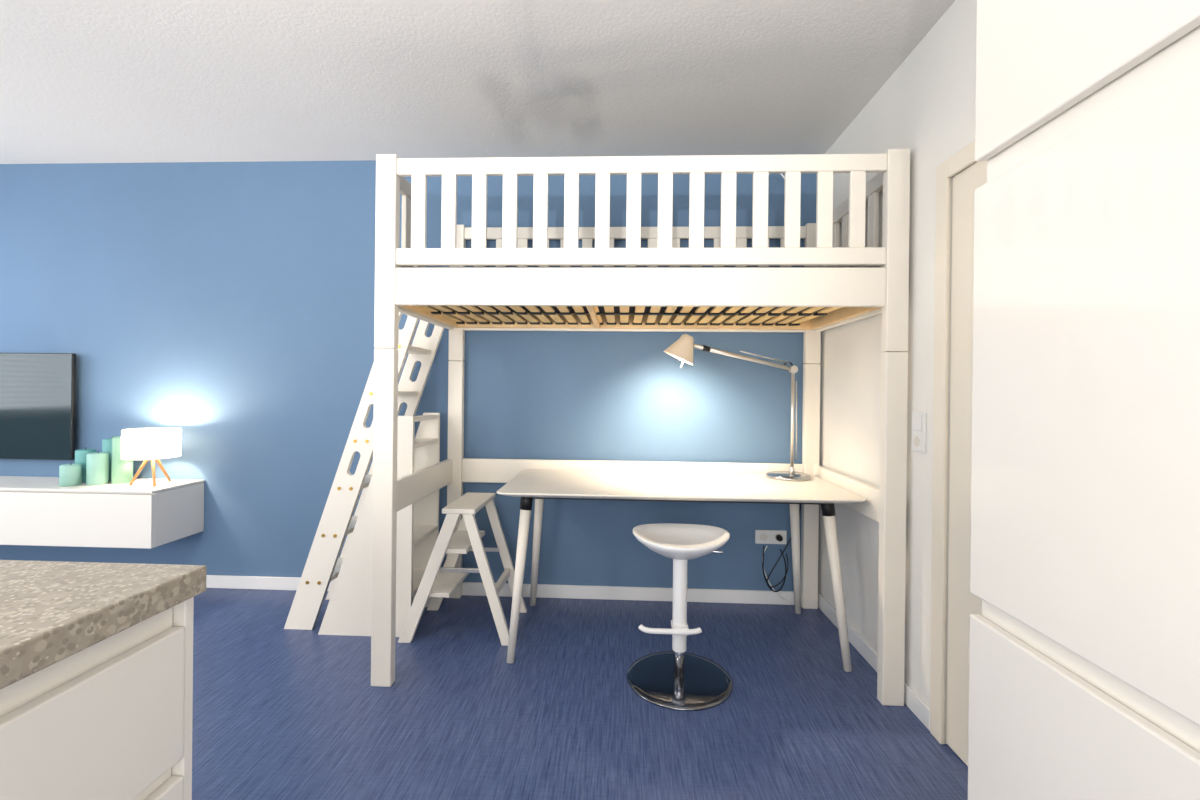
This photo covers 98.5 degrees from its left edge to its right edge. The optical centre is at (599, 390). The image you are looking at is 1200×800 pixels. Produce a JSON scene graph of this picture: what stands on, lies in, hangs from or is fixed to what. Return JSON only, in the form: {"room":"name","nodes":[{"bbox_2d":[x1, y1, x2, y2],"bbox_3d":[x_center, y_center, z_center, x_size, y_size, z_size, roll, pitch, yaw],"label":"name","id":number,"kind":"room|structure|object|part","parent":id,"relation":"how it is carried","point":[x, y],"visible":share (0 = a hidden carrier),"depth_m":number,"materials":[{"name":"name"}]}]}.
{"room":"studio apartment","nodes":[
{"label":"studio apartment","id":0,"kind":"room"},
{"bbox_2d":[0,160,820,590],"bbox_3d":[-1.627,-0.088,3.111,6.064,2.545,0.100,1,0,3],"label":"wall","id":1,"kind":"structure","parent":0,"point":[230,305],"depth_m":3.07,"materials":[{"name":"blue paint"}]},
{"bbox_2d":[0,353,75,459],"bbox_3d":[-3.690,0.090,3.125,1.105,0.636,0.055,1,0,3],"label":"television","id":2,"kind":"object","parent":1,"relation":"attached to","point":[38,390],"visible":0.99,"depth_m":3.08,"materials":[{"name":"black glass"}]},
{"bbox_2d":[0,476,204,548],"bbox_3d":[-3.450,0.675,2.969,2.152,0.307,0.347,1,0,3],"label":"sideboard","id":3,"kind":"object","parent":1,"relation":"attached to","point":[34,511],"visible":1,"depth_m":2.78,"materials":[{"name":"white wood"}]},
{"bbox_2d":[59,463,81,486],"bbox_3d":[-2.947,0.469,2.878,0.088,0.115,0.088,1,0,3],"label":"candle","id":4,"kind":"object","parent":3,"relation":"on","point":[69,475],"visible":1,"depth_m":2.85,"materials":[{"name":"green wax"}]},
{"bbox_2d":[75,449,95,482],"bbox_3d":[-2.977,0.433,2.989,0.086,0.185,0.086,1,0,3],"label":"candle","id":5,"kind":"object","parent":3,"relation":"on","point":[80,455],"visible":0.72,"depth_m":2.95,"materials":[{"name":"wax"}]},
{"bbox_2d":[86,452,108,484],"bbox_3d":[-2.840,0.440,2.923,0.092,0.175,0.092,1,0,3],"label":"candle","id":6,"kind":"object","parent":3,"relation":"on","point":[97,464],"visible":1,"depth_m":2.89,"materials":[{"name":"green wax"}]},
{"bbox_2d":[102,438,111,480],"bbox_3d":[-2.869,0.404,3.039,0.086,0.245,0.086,1,0,3],"label":"candle","id":7,"kind":"object","parent":3,"relation":"on","point":[106,443],"visible":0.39,"depth_m":3.00,"materials":[{"name":"wax"}]},
{"bbox_2d":[111,436,132,483],"bbox_3d":[-2.742,0.396,2.968,0.092,0.265,0.092,1,0,3],"label":"candle","id":8,"kind":"object","parent":3,"relation":"on","point":[121,470],"visible":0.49,"depth_m":2.93,"materials":[{"name":"green wax"}]},
{"bbox_2d":[121,428,181,486],"bbox_3d":[-2.529,0.374,2.918,0.256,0.312,0.256,1,0,3],"label":"table lamp","id":9,"kind":"object","parent":3,"relation":"on","point":[145,444],"visible":1,"depth_m":2.84,"materials":[{"name":"fabric"}]},
{"bbox_3d":[-2.582,0.446,2.904,0.101,0.168,0.018,1,0,-15],"label":"leg","id":10,"kind":"part","parent":9,"relation":"part of","materials":[{"name":"brown wood"}]},
{"bbox_3d":[-2.528,0.296,2.918,0.256,0.156,0.256,1,0,3],"label":"lamp shade","id":11,"kind":"part","parent":9,"relation":"part of","materials":[{"name":"fabric"}]},
{"bbox_3d":[-2.490,0.447,2.881,0.101,0.168,0.018,1,0,45],"label":"leg","id":12,"kind":"part","parent":9,"relation":"part of","materials":[{"name":"brown wood"}]},
{"bbox_3d":[-2.516,0.446,2.972,0.018,0.168,0.101,1,0,15],"label":"leg","id":13,"kind":"part","parent":9,"relation":"part of","materials":[{"name":"brown wood"}]},
{"bbox_2d":[206,575,818,604],"bbox_3d":[-1.667,1.147,3.057,5.814,0.076,0.014,1,0,3],"label":"baseboard","id":14,"kind":"structure","parent":1,"relation":"attached to","point":[212,581],"depth_m":2.98,"materials":[{"name":"white wood"}]},
{"bbox_2d":[755,530,786,543],"bbox_3d":[0.970,0.832,2.923,0.175,0.078,0.040,1,0,3],"label":"power socket","id":15,"kind":"object","parent":1,"relation":"attached to","point":[761,536],"visible":1,"depth_m":2.93,"materials":[{"name":"plastic"}]},
{"bbox_2d":[0,0,954,163],"bbox_3d":[-1.751,-1.409,0.071,6.064,0.100,6.184,1,0,3],"label":"ceiling","id":16,"kind":"structure","parent":0,"point":[82,81],"depth_m":2.21,"materials":[{"name":"white paint"}]},
{"bbox_2d":[192,588,967,799],"bbox_3d":[-1.780,1.236,0.074,6.064,0.100,6.184,1,0,3],"label":"floor","id":17,"kind":"structure","parent":0,"point":[279,713],"depth_m":1.90,"materials":[{"name":"blue carpet"}]},
{"bbox_2d":[0,560,206,799],"bbox_3d":[-1.214,0.732,0.003,1.090,0.920,1.695,1,0,3],"label":"kitchen island","id":18,"kind":"object","parent":17,"relation":"on","point":[96,658],"visible":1,"depth_m":0.69,"materials":[{"name":"wood"}]},
{"bbox_2d":[0,560,206,688],"bbox_3d":[-1.209,0.293,0.003,1.090,0.042,1.695,1,0,3],"label":"island countertop","id":19,"kind":"structure","parent":18,"relation":"on","point":[51,612],"depth_m":0.69,"materials":[{"name":"stone"}]},
{"bbox_3d":[-1.170,0.753,0.836,1.043,0.878,0.017,1,0,3],"label":"panel","id":20,"kind":"part","parent":18,"relation":"part of","materials":[{"name":"white wood"}]},
{"bbox_2d":[284,312,443,629],"bbox_3d":[-1.224,0.359,2.747,0.665,1.660,0.393,1,0,3],"label":"ladder","id":21,"kind":"object","parent":17,"relation":"on","point":[323,564],"visible":0.62,"depth_m":2.56,"materials":[{"name":"white paint"}]},
{"bbox_2d":[318,413,439,636],"bbox_3d":[-1.131,0.655,2.692,0.460,1.070,0.370,1,0,3],"label":"shelving unit","id":22,"kind":"object","parent":17,"relation":"on","point":[348,611],"depth_m":2.51,"materials":[{"name":"white paint"}]},
{"bbox_3d":[-1.113,0.655,2.865,0.440,1.070,0.022,1,0,3],"label":"panel","id":23,"kind":"part","parent":22,"relation":"part of","materials":[{"name":"white paint"}]},
{"bbox_2d":[398,492,526,645],"bbox_3d":[-0.673,0.876,2.626,0.544,0.639,0.395,1,0,3],"label":"step stool","id":24,"kind":"object","parent":17,"relation":"on","point":[435,585],"visible":0.98,"depth_m":2.45,"materials":[{"name":"white paint"}]},
{"bbox_3d":[-0.809,0.887,2.450,0.290,0.615,0.026,1,0,3],"label":"leg","id":25,"kind":"part","parent":24,"relation":"part of","materials":[{"name":"white paint"}]},
{"bbox_3d":[-0.792,0.886,2.809,0.290,0.615,0.026,1,0,3],"label":"leg","id":26,"kind":"part","parent":24,"relation":"part of","materials":[{"name":"white paint"}]},
{"bbox_3d":[-0.531,0.890,2.442,0.243,0.615,0.024,1,0,3],"label":"leg","id":27,"kind":"part","parent":24,"relation":"part of","materials":[{"name":"white paint"}]},
{"bbox_3d":[-0.515,0.889,2.802,0.243,0.615,0.024,1,0,3],"label":"leg","id":28,"kind":"part","parent":24,"relation":"part of","materials":[{"name":"white paint"}]},
{"bbox_2d":[371,149,909,705],"bbox_3d":[0.155,0.131,2.499,2.100,2.147,0.928,1,0,3],"label":"bed","id":29,"kind":"object","parent":17,"relation":"on","point":[820,285],"visible":1,"depth_m":2.06,"materials":[{"name":"white paint"}]},
{"bbox_3d":[-0.872,0.120,2.104,0.083,2.147,0.046,1,0,3],"label":"post","id":30,"kind":"part","parent":29,"relation":"part of","materials":[{"name":"white paint"}]},
{"bbox_3d":[-0.878,0.458,2.548,0.030,0.136,0.840,1,0,3],"label":"rail","id":31,"kind":"part","parent":29,"relation":"part of","materials":[{"name":"white paint"}]},
{"bbox_3d":[-0.832,0.120,2.987,0.083,2.147,0.042,1,0,3],"label":"post","id":32,"kind":"part","parent":29,"relation":"part of","materials":[{"name":"white paint"}]},
{"bbox_3d":[0.172,0.469,2.941,1.934,0.136,0.028,1,0,3],"label":"rail","id":33,"kind":"part","parent":29,"relation":"part of","materials":[{"name":"white paint"}]},
{"bbox_3d":[0.161,-0.386,2.497,2.021,0.080,0.840,1,0,3],"label":"slat frame","id":34,"kind":"part","parent":29,"relation":"part of","materials":[{"name":"brown wood"}]},
{"bbox_3d":[0.162,-0.469,2.500,2.015,0.083,0.810,1,0,3],"label":"mattress","id":35,"kind":"part","parent":29,"relation":"part of","materials":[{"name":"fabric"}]},
{"bbox_3d":[1.183,0.141,2.895,0.083,2.147,0.042,1,0,3],"label":"post","id":36,"kind":"part","parent":29,"relation":"part of","materials":[{"name":"white paint"}]},
{"bbox_3d":[1.181,0.480,2.454,0.030,0.136,0.840,1,0,3],"label":"rail","id":37,"kind":"part","parent":29,"relation":"part of","materials":[{"name":"white paint"}]},
{"bbox_3d":[1.143,0.142,2.012,0.083,2.147,0.046,1,0,3],"label":"post","id":38,"kind":"part","parent":29,"relation":"part of","materials":[{"name":"white paint"}]},
{"bbox_2d":[627,523,732,710],"bbox_3d":[0.333,0.897,2.159,0.434,0.619,0.434,1,0,3],"label":"stool","id":39,"kind":"object","parent":17,"relation":"on","point":[677,679],"visible":1,"depth_m":2.13,"materials":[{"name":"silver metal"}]},
{"bbox_3d":[0.336,0.640,2.159,0.400,0.106,0.352,1,0,3],"label":"seat","id":40,"kind":"part","parent":39,"relation":"part of","materials":[{"name":"white plastic"}]},
{"bbox_2d":[496,469,865,671],"bbox_3d":[0.351,0.831,2.562,1.605,0.754,0.680,1,0,3],"label":"writing desk","id":41,"kind":"object","parent":17,"relation":"on","point":[539,485],"visible":0.94,"depth_m":2.36,"materials":[{"name":"white paint"}]},
{"bbox_3d":[-0.368,0.870,2.328,0.050,0.663,0.132,1,0,39],"label":"leg","id":42,"kind":"part","parent":41,"relation":"part of","materials":[{"name":"white paint"}]},
{"bbox_3d":[-0.351,0.870,2.854,0.050,0.662,0.118,1,0,-35],"label":"leg","id":43,"kind":"part","parent":41,"relation":"part of","materials":[{"name":"white paint"}]},
{"bbox_3d":[0.352,0.490,2.567,1.400,0.020,0.480,1,0,3],"label":"under frame","id":44,"kind":"part","parent":41,"relation":"part of","materials":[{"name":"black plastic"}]},
{"bbox_2d":[663,334,810,603],"bbox_3d":[0.718,0.462,2.708,0.904,1.472,0.323,1,0,-15],"label":"desk lamp","id":45,"kind":"object","parent":41,"relation":"on","point":[682,349],"depth_m":2.68,"materials":[{"name":"metal"}]},
{"bbox_3d":[0.384,-0.199,2.528,0.149,0.151,0.161,1,0,3],"label":"lamp shade","id":46,"kind":"part","parent":45,"relation":"part of","materials":[{"name":"metal"}]},
{"bbox_3d":[0.740,-0.166,2.634,0.604,0.123,0.021,1,0,-20],"label":"arm","id":47,"kind":"part","parent":45,"relation":"part of","materials":[{"name":"metal"}]},
{"bbox_3d":[0.857,-0.173,2.680,0.313,0.057,0.007,1,0,-21],"label":"rod","id":48,"kind":"part","parent":45,"relation":"part of","materials":[{"name":"metal"}]},
{"bbox_3d":[0.999,1.038,2.913,0.170,0.325,0.016,1,0,3],"label":"white cord","id":49,"kind":"part","parent":45,"relation":"part of","materials":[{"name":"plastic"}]},
{"bbox_3d":[1.022,0.831,2.902,0.214,0.740,0.030,1,0,9],"label":"power cord","id":50,"kind":"part","parent":45,"relation":"part of","materials":[{"name":"black plastic"}]},
{"bbox_3d":[1.019,0.150,2.736,0.018,0.523,0.018,1,0,3],"label":"arm","id":51,"kind":"part","parent":45,"relation":"part of","materials":[{"name":"metal"}]},
{"bbox_3d":[1.039,0.155,2.736,0.011,0.413,0.007,1,0,3],"label":"rod","id":52,"kind":"part","parent":45,"relation":"part of","materials":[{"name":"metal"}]},
{"bbox_3d":[1.056,0.884,2.791,0.050,0.662,0.121,1,0,40],"label":"leg","id":53,"kind":"part","parent":41,"relation":"part of","materials":[{"name":"white paint"}]},
{"bbox_3d":[1.049,0.885,2.282,0.130,0.663,0.050,1,0,42],"label":"leg","id":54,"kind":"part","parent":41,"relation":"part of","materials":[{"name":"white paint"}]},
{"bbox_2d":[968,0,1199,799],"bbox_3d":[0.909,0.015,-0.094,0.400,2.400,2.295,1,0,3],"label":"tall cabinet","id":55,"kind":"object","parent":17,"relation":"on","point":[1084,644],"visible":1,"depth_m":0.80,"materials":[{"name":"white wood"}]},
{"bbox_2d":[818,0,976,743],"bbox_3d":[1.268,-0.056,2.016,0.120,2.545,1.824,1,0,3],"label":"wall","id":56,"kind":"structure","parent":0,"point":[911,110],"depth_m":2.01,"materials":[{"name":"white paint"}]},
{"bbox_2d":[818,593,929,730],"bbox_3d":[1.206,1.178,2.381,0.012,0.076,1.075,1,0,3],"label":"baseboard","id":57,"kind":"structure","parent":56,"relation":"attached to","point":[912,700],"depth_m":2.28,"materials":[{"name":"white wood"}]},
{"bbox_2d":[912,412,926,452],"bbox_3d":[1.195,0.156,1.940,0.016,0.150,0.085,1,0,3],"label":"light switch","id":58,"kind":"object","parent":56,"relation":"attached to","point":[919,419],"visible":1,"depth_m":1.92,"materials":[{"name":"plastic"}]},
{"bbox_2d":[912,433,921,449],"bbox_3d":[1.191,0.191,1.940,0.003,0.058,0.061,1,0,3],"label":"socket","id":59,"kind":"object","parent":58,"relation":"attached to","point":[916,437],"depth_m":1.94,"materials":[{"name":"plastic"}]},
{"bbox_3d":[1.132,-0.054,-0.973,0.120,2.545,4.160,1,0,3],"label":"wall","id":60,"kind":"structure","parent":0,"visible":0},
{"bbox_2d":[930,140,974,743],"bbox_3d":[1.171,0.211,1.443,0.014,2.010,0.790,1,0,3],"label":"door frame","id":61,"kind":"structure","parent":60,"relation":"attached to","point":[965,157],"depth_m":1.79,"materials":[{"name":"paint"}]},
{"bbox_2d":[946,161,986,765],"bbox_3d":[1.203,0.240,1.442,0.040,1.943,0.666,1,0,3],"label":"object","id":62,"kind":"structure","parent":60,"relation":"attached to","point":[962,603],"depth_m":1.71,"materials":[{"name":"paint"}]}
]}

